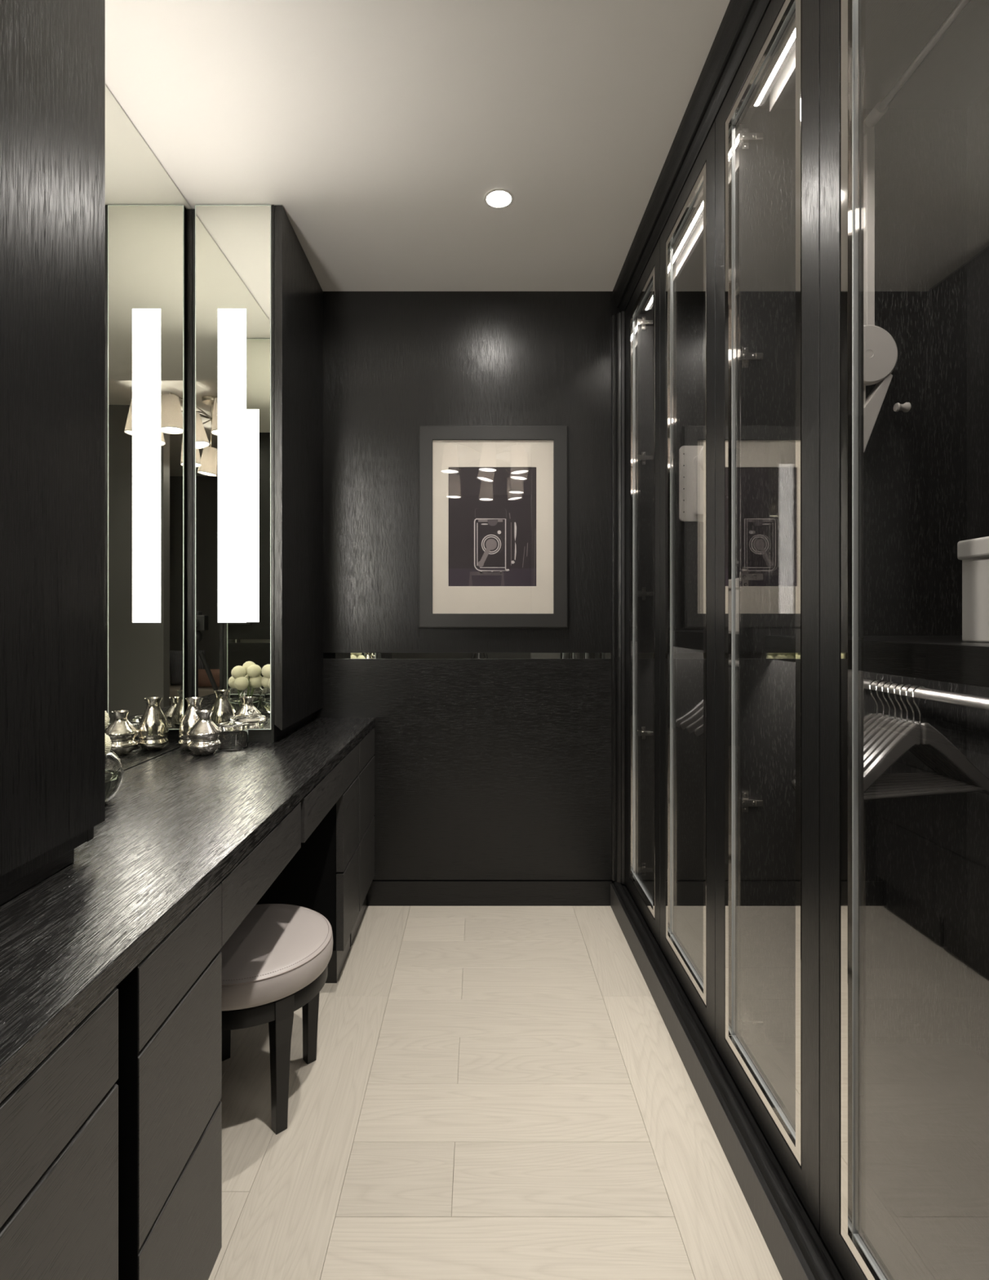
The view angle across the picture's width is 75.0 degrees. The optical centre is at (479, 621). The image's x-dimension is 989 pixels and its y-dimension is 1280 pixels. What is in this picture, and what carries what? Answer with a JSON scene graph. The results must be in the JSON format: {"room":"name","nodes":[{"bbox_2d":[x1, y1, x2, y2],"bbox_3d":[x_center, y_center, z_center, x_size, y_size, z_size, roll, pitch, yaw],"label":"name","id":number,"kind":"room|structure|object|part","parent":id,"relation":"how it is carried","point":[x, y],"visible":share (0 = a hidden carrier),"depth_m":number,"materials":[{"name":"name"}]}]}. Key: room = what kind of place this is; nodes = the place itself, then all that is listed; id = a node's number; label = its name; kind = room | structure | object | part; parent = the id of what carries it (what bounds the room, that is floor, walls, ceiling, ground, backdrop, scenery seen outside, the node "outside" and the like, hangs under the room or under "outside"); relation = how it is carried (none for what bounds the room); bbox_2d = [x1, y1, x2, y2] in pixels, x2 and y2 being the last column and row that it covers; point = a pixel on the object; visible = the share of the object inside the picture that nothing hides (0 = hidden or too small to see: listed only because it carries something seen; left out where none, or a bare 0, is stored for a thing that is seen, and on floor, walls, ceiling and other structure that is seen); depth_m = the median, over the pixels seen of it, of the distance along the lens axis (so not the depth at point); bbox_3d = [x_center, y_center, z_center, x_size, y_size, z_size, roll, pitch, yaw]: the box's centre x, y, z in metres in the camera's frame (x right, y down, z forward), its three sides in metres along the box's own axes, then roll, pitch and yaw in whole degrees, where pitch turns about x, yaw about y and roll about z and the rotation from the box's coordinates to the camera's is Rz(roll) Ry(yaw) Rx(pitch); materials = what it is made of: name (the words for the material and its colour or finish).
{"room":"dressing room","nodes":[
{"label":"dressing room","id":0,"kind":"room"},
{"bbox_2d":[124,746,180,770],"bbox_3d":[-0.990,-0.231,1.630,0.040,2.850,2.260,0,0,0],"label":"wall","id":1,"kind":"structure","parent":0,"point":[178,747],"depth_m":1.90,"materials":[{"name":"black wood"}]},
{"bbox_2d":[105,84,192,769],"bbox_3d":[-0.966,-0.489,1.635,0.005,1.784,1.056,0,0,0],"label":"wall mirror","id":2,"kind":"object","parent":1,"relation":"attached to","point":[148,221],"visible":0.33,"depth_m":1.86,"materials":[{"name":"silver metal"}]},
{"bbox_2d":[192,208,195,697],"bbox_3d":[-0.954,-0.489,2.165,0.017,1.789,0.002,0,0,0],"label":"trim","id":3,"kind":"structure","parent":1,"relation":"attached to","point":[193,210],"depth_m":2.16,"materials":[{"name":"black wood"}]},
{"bbox_2d":[105,0,730,291],"bbox_3d":[0.135,-1.596,1.660,2.250,0.420,2.180,0,0,0],"label":"ceiling","id":4,"kind":"structure","parent":0,"point":[381,131],"depth_m":1.78,"materials":[{"name":"white paint"}]},
{"bbox_2d":[484,188,514,208],"bbox_3d":[0.064,-1.383,2.113,0.100,0.004,0.100,0,0,0],"label":"recessed light","id":5,"kind":"object","parent":4,"relation":"in","point":[496,198],"visible":1,"depth_m":2.11,"materials":[{"name":"white"}]},
{"bbox_2d":[315,291,619,904],"bbox_3d":[0.135,-0.096,2.733,2.250,2.580,0.050,0,0,0],"label":"wall","id":6,"kind":"structure","parent":0,"point":[493,754],"depth_m":2.71,"materials":[{"name":"black wood"}]},
{"bbox_3d":[0.135,0.623,2.733,2.250,0.930,0.050,0,0,0],"label":"panel","id":7,"kind":"part","parent":6,"relation":"part of","materials":[{"name":"black wood"}]},
{"bbox_3d":[0.135,-0.627,2.733,2.250,1.519,0.050,0,0,0],"label":"panel","id":8,"kind":"part","parent":6,"relation":"part of","materials":[{"name":"black wood"}]},
{"bbox_2d":[367,880,612,906],"bbox_3d":[0.043,1.143,2.706,1.026,0.102,0.004,0,0,0],"label":"baseboard","id":9,"kind":"structure","parent":6,"relation":"attached to","point":[380,893],"depth_m":2.70,"materials":[{"name":"black wood"}]},
{"bbox_2d":[418,425,568,627],"bbox_3d":[0.059,-0.394,2.696,0.623,0.845,0.022,0,0,0],"label":"framed picture","id":10,"kind":"object","parent":6,"relation":"attached to","point":[493,500],"visible":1,"depth_m":2.69,"materials":[{"name":"black"}]},
{"bbox_2d":[448,466,536,586],"bbox_3d":[0.055,-0.395,2.697,0.378,0.508,0.002,0,0,0],"label":"print","id":11,"kind":"object","parent":10,"relation":"attached to","point":[492,510],"depth_m":2.70,"materials":[{"name":"grey paper"}]},
{"bbox_2d":[612,309,626,884],"bbox_3d":[0.898,-0.098,2.674,0.684,2.361,0.066,0,0,0],"label":"trim","id":12,"kind":"structure","parent":6,"relation":"attached to","point":[619,321],"depth_m":2.67,"materials":[{"name":"black wood"}]},
{"bbox_2d":[610,884,808,1279],"bbox_3d":[0.593,1.148,1.654,0.086,0.093,2.107,0,0,0],"label":"baseboard","id":13,"kind":"structure","parent":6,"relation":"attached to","point":[789,1267],"depth_m":1.46,"materials":[{"name":"black wood"}]},
{"bbox_2d":[610,880,844,1279],"bbox_3d":[0.594,1.092,1.654,0.085,0.017,2.107,0,0,0],"label":"trim","id":14,"kind":"structure","parent":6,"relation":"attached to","point":[815,1257],"depth_m":1.40,"materials":[{"name":"black wood"}]},
{"bbox_2d":[208,904,782,1279],"bbox_3d":[-0.200,1.244,-0.225,5.600,0.100,5.950,0,0,0],"label":"floor","id":15,"kind":"structure","parent":0,"point":[489,1092],"depth_m":1.52,"materials":[{"name":"beige"}]},
{"bbox_2d":[0,987,118,1279],"bbox_3d":[-0.696,0.817,0.490,0.518,0.754,0.581,0,0,0],"label":"drawer unit","id":16,"kind":"object","parent":15,"relation":"on","point":[59,1126],"visible":0.85,"depth_m":0.68,"materials":[{"name":"black wood"}]},
{"bbox_3d":[-0.449,0.684,0.490,0.024,0.248,0.581,0,0,0],"label":"drawer","id":17,"kind":"part","parent":16,"relation":"part of","materials":[{"name":"black wood"}]},
{"bbox_2d":[114,882,222,1279],"bbox_3d":[-0.696,0.817,0.960,0.518,0.754,0.267,0,0,0],"label":"drawer unit","id":18,"kind":"object","parent":15,"relation":"on","point":[169,1082],"visible":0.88,"depth_m":0.92,"materials":[{"name":"black wood"}]},
{"bbox_3d":[-0.449,0.938,0.961,0.024,0.248,0.266,0,0,0],"label":"drawer","id":19,"kind":"part","parent":18,"relation":"part of","materials":[{"name":"black wood"}]},
{"bbox_3d":[-0.449,0.684,0.961,0.024,0.248,0.266,0,0,0],"label":"drawer","id":20,"kind":"part","parent":18,"relation":"part of","materials":[{"name":"black wood"}]},
{"bbox_3d":[-0.449,0.499,0.961,0.024,0.110,0.266,0,0,0],"label":"drawer","id":21,"kind":"part","parent":18,"relation":"part of","materials":[{"name":"black wood"}]},
{"bbox_2d":[218,903,333,1134],"bbox_3d":[-0.585,0.994,1.640,0.416,0.400,0.416,0,0,0],"label":"stool","id":22,"kind":"object","parent":15,"relation":"on","point":[275,962],"visible":0.59,"depth_m":1.52,"materials":[{"name":"grey leather"}]},
{"bbox_3d":[-0.705,1.034,1.768,0.047,0.319,0.043,0,0,-43],"label":"leg","id":23,"kind":"part","parent":22,"relation":"part of","materials":[{"name":"black wood"}]},
{"bbox_3d":[-0.585,0.897,1.640,0.388,0.045,0.388,0,0,0],"label":"seat frame","id":24,"kind":"part","parent":22,"relation":"part of","materials":[{"name":"black wood"}]},
{"bbox_3d":[-0.585,0.834,1.640,0.416,0.080,0.416,0,0,0],"label":"seat","id":25,"kind":"part","parent":22,"relation":"part of","materials":[{"name":"grey leather"}]},
{"bbox_3d":[-0.466,1.034,1.512,0.047,0.319,0.043,0,0,-43],"label":"leg","id":26,"kind":"part","parent":22,"relation":"part of","materials":[{"name":"black wood"}]},
{"bbox_3d":[-0.457,1.034,1.760,0.043,0.319,0.047,0,0,-43],"label":"leg","id":27,"kind":"part","parent":22,"relation":"part of","materials":[{"name":"black wood"}]},
{"bbox_2d":[220,759,343,946],"bbox_3d":[-0.699,0.817,1.585,0.523,0.754,0.979,0,0,0],"label":"drawer","id":28,"kind":"object","parent":15,"relation":"on","point":[244,886],"visible":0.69,"depth_m":1.36,"materials":[{"name":"black wood"}]},
{"bbox_2d":[0,717,375,1102],"bbox_3d":[-0.699,0.422,1.304,0.526,0.034,2.808,0,0,0],"label":"countertop","id":29,"kind":"structure","parent":28,"relation":"on","point":[179,820],"depth_m":1.04,"materials":[{"name":"black wood"}]},
{"bbox_2d":[0,0,105,905],"bbox_3d":[-0.808,-0.490,0.852,0.307,1.790,0.553,0,0,0],"label":"tall cabinet","id":30,"kind":"object","parent":29,"relation":"on","point":[52,52],"visible":1,"depth_m":0.98,"materials":[{"name":"black wood"}]},
{"bbox_3d":[-0.682,-0.502,1.116,0.019,1.763,0.018,0,0,0],"label":"panel","id":31,"kind":"part","parent":30,"relation":"part of","materials":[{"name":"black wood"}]},
{"bbox_2d":[105,750,124,803],"bbox_3d":[-0.885,0.348,1.420,0.179,0.114,0.179,0,0,0],"label":"vase","id":32,"kind":"object","parent":29,"relation":"on","point":[114,771],"visible":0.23,"depth_m":1.41,"materials":[{"name":"clear glass"}]},
{"bbox_2d":[105,711,110,728],"bbox_3d":[-0.873,0.294,1.447,0.062,0.201,0.089,0,0,0],"label":"flower","id":33,"kind":"object","parent":32,"relation":"in","point":[107,717],"visible":0.13,"depth_m":1.47,"materials":[{"name":"beige plant"}]},
{"bbox_2d":[105,733,111,754],"bbox_3d":[-0.841,0.317,1.407,0.066,0.154,0.062,0,0,-19],"label":"flower","id":34,"kind":"object","parent":32,"relation":"in","point":[108,741],"visible":0.17,"depth_m":1.41,"materials":[{"name":"beige plant"}]},
{"bbox_2d":[177,697,203,751],"bbox_3d":[-0.898,0.323,2.031,0.091,0.163,0.091,0,0,0],"label":"vase","id":35,"kind":"object","parent":29,"relation":"on","point":[189,718],"visible":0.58,"depth_m":2.00,"materials":[{"name":"silver metal"}]},
{"bbox_2d":[186,710,222,755],"bbox_3d":[-0.836,0.339,1.960,0.099,0.131,0.099,0,0,0],"label":"vase","id":36,"kind":"object","parent":29,"relation":"on","point":[204,735],"visible":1,"depth_m":1.93,"materials":[{"name":"silver metal"}]},
{"bbox_2d":[217,715,249,750],"bbox_3d":[-0.787,0.353,2.060,0.100,0.104,0.100,0,0,0],"label":"glass jar","id":37,"kind":"object","parent":29,"relation":"on","point":[234,735],"visible":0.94,"depth_m":2.02,"materials":[{"name":"glass"}]},
{"bbox_3d":[-0.787,0.322,2.060,0.100,0.042,0.100,0,0,0],"label":"lid","id":38,"kind":"part","parent":37,"relation":"part of","materials":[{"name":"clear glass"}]},
{"bbox_2d":[271,204,323,742],"bbox_3d":[-0.808,-0.490,2.425,0.307,1.790,0.565,0,0,0],"label":"tall cabinet","id":39,"kind":"object","parent":29,"relation":"on","point":[297,294],"visible":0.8,"depth_m":2.29,"materials":[{"name":"black wood"}]},
{"bbox_2d":[195,204,271,729],"bbox_3d":[-0.818,-0.511,2.152,0.252,1.742,0.023,0,0,0],"label":"mirror","id":40,"kind":"object","parent":39,"relation":"attached to","point":[233,242],"visible":0.81,"depth_m":2.14,"materials":[{"name":"silver mirror"}]},
{"bbox_2d":[248,729,271,742],"bbox_3d":[-0.818,0.384,2.164,0.252,0.042,0.002,0,0,0],"label":"trim","id":41,"kind":"structure","parent":39,"relation":"attached to","point":[254,735],"depth_m":2.16,"materials":[{"name":"black wood"}]},
{"bbox_3d":[-0.687,-0.490,2.154,0.008,1.788,0.024,0,0,0],"label":"panel","id":42,"kind":"part","parent":39,"relation":"part of","materials":[{"name":"black wood"}]},
{"bbox_3d":[-0.449,0.499,1.337,0.024,0.110,0.484,0,0,0],"label":"drawer","id":43,"kind":"part","parent":28,"relation":"part of","materials":[{"name":"black wood"}]},
{"bbox_3d":[-0.449,0.499,1.843,0.024,0.110,0.462,0,0,0],"label":"drawer","id":44,"kind":"part","parent":28,"relation":"part of","materials":[{"name":"black wood"}]},
{"bbox_2d":[256,742,359,982],"bbox_3d":[-0.696,0.817,2.212,0.518,0.754,0.273,0,0,0],"label":"drawer unit","id":45,"kind":"object","parent":15,"relation":"on","point":[322,877],"visible":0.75,"depth_m":2.08,"materials":[{"name":"black wood"}]},
{"bbox_3d":[-0.449,0.938,2.212,0.024,0.248,0.273,0,0,0],"label":"drawer","id":46,"kind":"part","parent":45,"relation":"part of","materials":[{"name":"black wood"}]},
{"bbox_3d":[-0.449,0.684,2.212,0.024,0.248,0.273,0,0,0],"label":"drawer","id":47,"kind":"part","parent":45,"relation":"part of","materials":[{"name":"black wood"}]},
{"bbox_3d":[-0.449,0.499,2.212,0.024,0.110,0.273,0,0,0],"label":"drawer","id":48,"kind":"part","parent":45,"relation":"part of","materials":[{"name":"black wood"}]},
{"bbox_2d":[350,727,374,946],"bbox_3d":[-0.696,0.817,2.527,0.518,0.754,0.334,0,0,0],"label":"drawer unit","id":49,"kind":"object","parent":15,"relation":"on","point":[366,745],"visible":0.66,"depth_m":2.50,"materials":[{"name":"black wood"}]},
{"bbox_3d":[-0.449,0.938,2.527,0.024,0.248,0.334,0,0,0],"label":"drawer","id":50,"kind":"part","parent":49,"relation":"part of","materials":[{"name":"black wood"}]},
{"bbox_3d":[-0.449,0.684,2.527,0.024,0.248,0.334,0,0,0],"label":"drawer","id":51,"kind":"part","parent":49,"relation":"part of","materials":[{"name":"black wood"}]},
{"bbox_3d":[-0.449,0.499,2.527,0.024,0.110,0.334,0,0,0],"label":"drawer","id":52,"kind":"part","parent":49,"relation":"part of","materials":[{"name":"black wood"}]},
{"bbox_2d":[626,120,715,1045],"bbox_3d":[0.919,-0.056,2.140,0.638,2.500,0.999,0,0,0],"label":"door","id":53,"kind":"structure","parent":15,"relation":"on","point":[671,310],"depth_m":2.21,"materials":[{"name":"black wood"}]},
{"bbox_3d":[0.613,-0.099,2.390,0.026,2.234,0.366,0,0,0],"label":"steel trim","id":54,"kind":"part","parent":53,"relation":"part of","materials":[{"name":"white metal"}]},
{"bbox_3d":[0.611,-0.098,2.390,0.022,2.357,0.498,0,0,0],"label":"door","id":55,"kind":"part","parent":53,"relation":"part of","materials":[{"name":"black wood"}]},
{"bbox_3d":[0.651,-1.268,2.140,0.049,0.038,0.962,0,0,0],"label":"rail","id":56,"kind":"part","parent":53,"relation":"part of","materials":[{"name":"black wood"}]},
{"bbox_3d":[0.932,-0.112,2.631,0.612,2.388,0.018,0,0,0],"label":"panel","id":57,"kind":"part","parent":53,"relation":"part of","materials":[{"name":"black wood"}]},
{"bbox_3d":[0.932,1.073,2.140,0.612,0.018,0.962,0,0,0],"label":"panel","id":58,"kind":"part","parent":53,"relation":"part of","materials":[{"name":"black glass"}]},
{"bbox_3d":[0.932,-1.297,2.140,0.612,0.018,0.962,0,0,0],"label":"panel","id":59,"kind":"part","parent":53,"relation":"part of","materials":[{"name":"black glass"}]},
{"bbox_3d":[0.613,-0.099,1.890,0.026,2.234,0.366,0,0,0],"label":"steel trim","id":60,"kind":"part","parent":53,"relation":"part of","materials":[{"name":"white metal"}]},
{"bbox_3d":[0.611,-0.098,1.890,0.022,2.357,0.498,0,0,0],"label":"door","id":61,"kind":"part","parent":53,"relation":"part of","materials":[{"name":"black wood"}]},
{"bbox_2d":[675,699,703,727],"bbox_3d":[0.930,0.262,2.365,0.438,0.251,0.013,0,0,-3],"label":"clothes hanger","id":62,"kind":"object","parent":53,"relation":"hanging from","point":[700,704],"visible":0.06,"depth_m":2.35,"materials":[{"name":"silver metal"}]},
{"bbox_2d":[675,630,703,650],"bbox_3d":[0.973,0.065,2.140,0.505,0.058,0.962,0,0,0],"label":"shelf","id":63,"kind":"object","parent":53,"relation":"attached to","point":[685,639],"depth_m":2.22,"materials":[{"name":"black wood"}]},
{"bbox_2d":[679,445,703,521],"bbox_3d":[0.936,-0.826,2.150,0.248,0.844,0.941,0,0,0],"label":"lift","id":64,"kind":"object","parent":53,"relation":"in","point":[691,457],"visible":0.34,"depth_m":2.61,"materials":[{"name":"grey plastic"}]},
{"bbox_2d":[679,706,703,729],"bbox_3d":[0.930,0.262,2.315,0.438,0.251,0.013,0,0,-6],"label":"clothes hanger","id":65,"kind":"object","parent":53,"relation":"hanging from","point":[700,713],"visible":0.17,"depth_m":2.29,"materials":[{"name":"grey wood"}]},
{"bbox_2d":[613,0,771,312],"bbox_3d":[0.900,-1.332,1.654,0.680,0.107,2.107,0,0,0],"label":"trim","id":66,"kind":"structure","parent":53,"relation":"attached to","point":[742,19],"depth_m":1.73,"materials":[{"name":"black wood"}]},
{"bbox_2d":[686,715,703,733],"bbox_3d":[0.930,0.262,2.255,0.438,0.251,0.014,0,0,-9],"label":"clothes hanger","id":67,"kind":"object","parent":53,"relation":"hanging from","point":[690,729],"visible":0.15,"depth_m":2.22,"materials":[{"name":"grey wood"}]},
{"bbox_2d":[693,723,703,737],"bbox_3d":[0.930,0.262,2.200,0.438,0.251,0.014,0,0,-13],"label":"clothes hanger","id":68,"kind":"object","parent":53,"relation":"hanging from","point":[698,731],"visible":0.14,"depth_m":2.15,"materials":[{"name":"grey wood"}]},
{"bbox_2d":[715,0,988,1279],"bbox_3d":[0.919,-0.056,1.137,0.638,2.500,1.005,0,0,0],"label":"wardrobe","id":69,"kind":"object","parent":15,"relation":"on","point":[852,932],"visible":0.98,"depth_m":1.56,"materials":[{"name":"black wood"}]},
{"bbox_3d":[0.651,-1.268,1.137,0.049,0.038,0.968,0,0,0],"label":"rail","id":70,"kind":"part","parent":69,"relation":"part of","materials":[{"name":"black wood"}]},
{"bbox_3d":[0.613,-0.099,1.389,0.026,2.234,0.369,0,0,0],"label":"steel trim","id":71,"kind":"part","parent":69,"relation":"part of","materials":[{"name":"white metal"}]},
{"bbox_3d":[0.611,-0.098,1.389,0.022,2.357,0.501,0,0,0],"label":"door","id":72,"kind":"part","parent":69,"relation":"part of","materials":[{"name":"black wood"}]},
{"bbox_3d":[0.611,-0.098,0.885,0.022,2.357,0.501,0,0,0],"label":"door","id":73,"kind":"part","parent":69,"relation":"part of","materials":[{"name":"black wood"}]},
{"bbox_3d":[0.932,-0.112,1.631,0.612,2.388,0.018,0,0,0],"label":"panel","id":74,"kind":"part","parent":69,"relation":"part of","materials":[{"name":"black wood"}]},
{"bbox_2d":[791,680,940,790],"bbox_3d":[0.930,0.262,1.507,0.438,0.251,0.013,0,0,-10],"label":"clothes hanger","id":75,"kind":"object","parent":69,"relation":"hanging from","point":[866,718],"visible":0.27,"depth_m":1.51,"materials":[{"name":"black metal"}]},
{"bbox_3d":[0.613,-0.099,0.885,0.026,2.234,0.369,0,0,0],"label":"steel trim","id":76,"kind":"part","parent":69,"relation":"part of","materials":[{"name":"white metal"}]},
{"bbox_3d":[0.932,1.073,1.137,0.612,0.018,0.968,0,0,0],"label":"panel","id":77,"kind":"part","parent":69,"relation":"part of","materials":[{"name":"black wood"}]},
{"bbox_3d":[0.932,-1.297,1.137,0.612,0.018,0.968,0,0,0],"label":"panel","id":78,"kind":"part","parent":69,"relation":"part of","materials":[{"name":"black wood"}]},
{"bbox_2d":[765,635,988,687],"bbox_3d":[0.973,0.065,1.137,0.505,0.058,0.968,0,0,0],"label":"shelf","id":79,"kind":"object","parent":69,"relation":"attached to","point":[948,659],"depth_m":1.07,"materials":[{"name":"black wood"}]},
{"bbox_2d":[863,680,945,779],"bbox_3d":[0.930,0.262,1.483,0.438,0.251,0.014,0,0,-10],"label":"clothes hanger","id":80,"kind":"object","parent":69,"relation":"hanging from","point":[871,721],"visible":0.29,"depth_m":1.48,"materials":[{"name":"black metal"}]},
{"bbox_2d":[863,681,952,782],"bbox_3d":[0.930,0.262,1.461,0.438,0.251,0.013,0,0,-12],"label":"clothes hanger","id":81,"kind":"object","parent":69,"relation":"hanging from","point":[870,728],"visible":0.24,"depth_m":1.46,"materials":[{"name":"black wood"}]},
{"bbox_2d":[863,682,959,785],"bbox_3d":[0.930,0.262,1.441,0.438,0.251,0.013,0,0,-12],"label":"clothes hanger","id":82,"kind":"object","parent":69,"relation":"hanging from","point":[886,721],"visible":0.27,"depth_m":1.44,"materials":[{"name":"black wood"}]},
{"bbox_2d":[863,683,963,788],"bbox_3d":[0.930,0.262,1.419,0.438,0.251,0.013,0,0,-12],"label":"clothes hanger","id":83,"kind":"object","parent":69,"relation":"hanging from","point":[887,726],"visible":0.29,"depth_m":1.41,"materials":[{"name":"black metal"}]},
{"bbox_2d":[863,0,970,452],"bbox_3d":[0.936,-0.826,1.150,0.248,0.844,0.941,0,0,0],"label":"lift","id":84,"kind":"object","parent":69,"relation":"in","point":[880,348],"visible":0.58,"depth_m":1.57,"materials":[{"name":"grey plastic"}]},
{"bbox_3d":[0.967,-0.944,1.599,0.020,0.535,0.016,0,0,0],"label":"lift arm","id":85,"kind":"part","parent":84,"relation":"part of","materials":[{"name":"grey plastic"}]},
{"bbox_2d":[863,100,888,136],"bbox_3d":[0.966,-1.227,1.578,0.030,0.042,0.063,0,0,0],"label":"socket","id":86,"kind":"object","parent":84,"relation":"attached to","point":[878,111],"depth_m":1.57,"materials":[{"name":"grey plastic"}]},
{"bbox_3d":[0.971,-0.510,1.592,0.082,0.195,0.033,0,0,0],"label":"spring arm","id":87,"kind":"part","parent":84,"relation":"part of","materials":[{"name":"grey plastic"}]},
{"bbox_3d":[1.044,-0.528,1.591,0.032,0.023,0.023,0,0,0],"label":"stop knob","id":88,"kind":"part","parent":84,"relation":"part of","materials":[{"name":"grey plastic"}]},
{"bbox_2d":[863,684,984,793],"bbox_3d":[0.930,0.262,1.400,0.438,0.251,0.013,0,0,-14],"label":"clothes hanger","id":89,"kind":"object","parent":69,"relation":"hanging from","point":[898,724],"visible":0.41,"depth_m":1.40,"materials":[{"name":"black wood"}]},
{"bbox_2d":[863,685,988,800],"bbox_3d":[0.930,0.262,1.359,0.438,0.251,0.013,0,0,-14],"label":"clothes hanger","id":90,"kind":"object","parent":69,"relation":"hanging from","point":[916,734],"visible":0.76,"depth_m":1.35,"materials":[{"name":"grey paint"}]},
{"bbox_2d":[863,684,988,795],"bbox_3d":[0.930,0.262,1.379,0.438,0.251,0.014,0,0,-13],"label":"clothes hanger","id":91,"kind":"object","parent":69,"relation":"hanging from","point":[887,741],"visible":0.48,"depth_m":1.37,"materials":[{"name":"black wood"}]},
{"bbox_3d":[0.930,0.151,1.137,0.015,0.023,0.967,0,0,0],"label":"hanging rail","id":92,"kind":"part","parent":69,"relation":"part of","materials":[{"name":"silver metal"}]},
{"bbox_2d":[957,536,988,642],"bbox_3d":[0.998,-0.053,0.966,0.314,0.176,0.342,0,0,0],"label":"storage box","id":93,"kind":"object","parent":69,"relation":"on","point":[974,553],"visible":1,"depth_m":1.10,"materials":[{"name":"white cardboard"}]},
{"bbox_3d":[0.998,-0.124,0.966,0.314,0.034,0.342,0,0,0],"label":"lid","id":94,"kind":"part","parent":93,"relation":"part of","materials":[{"name":"grey fabric"}]},
{"bbox_3d":[1.232,-0.112,1.137,0.012,2.350,0.968,0,0,0],"label":"panel","id":95,"kind":"part","parent":69,"relation":"part of","materials":[{"name":"black wood"}]}
]}

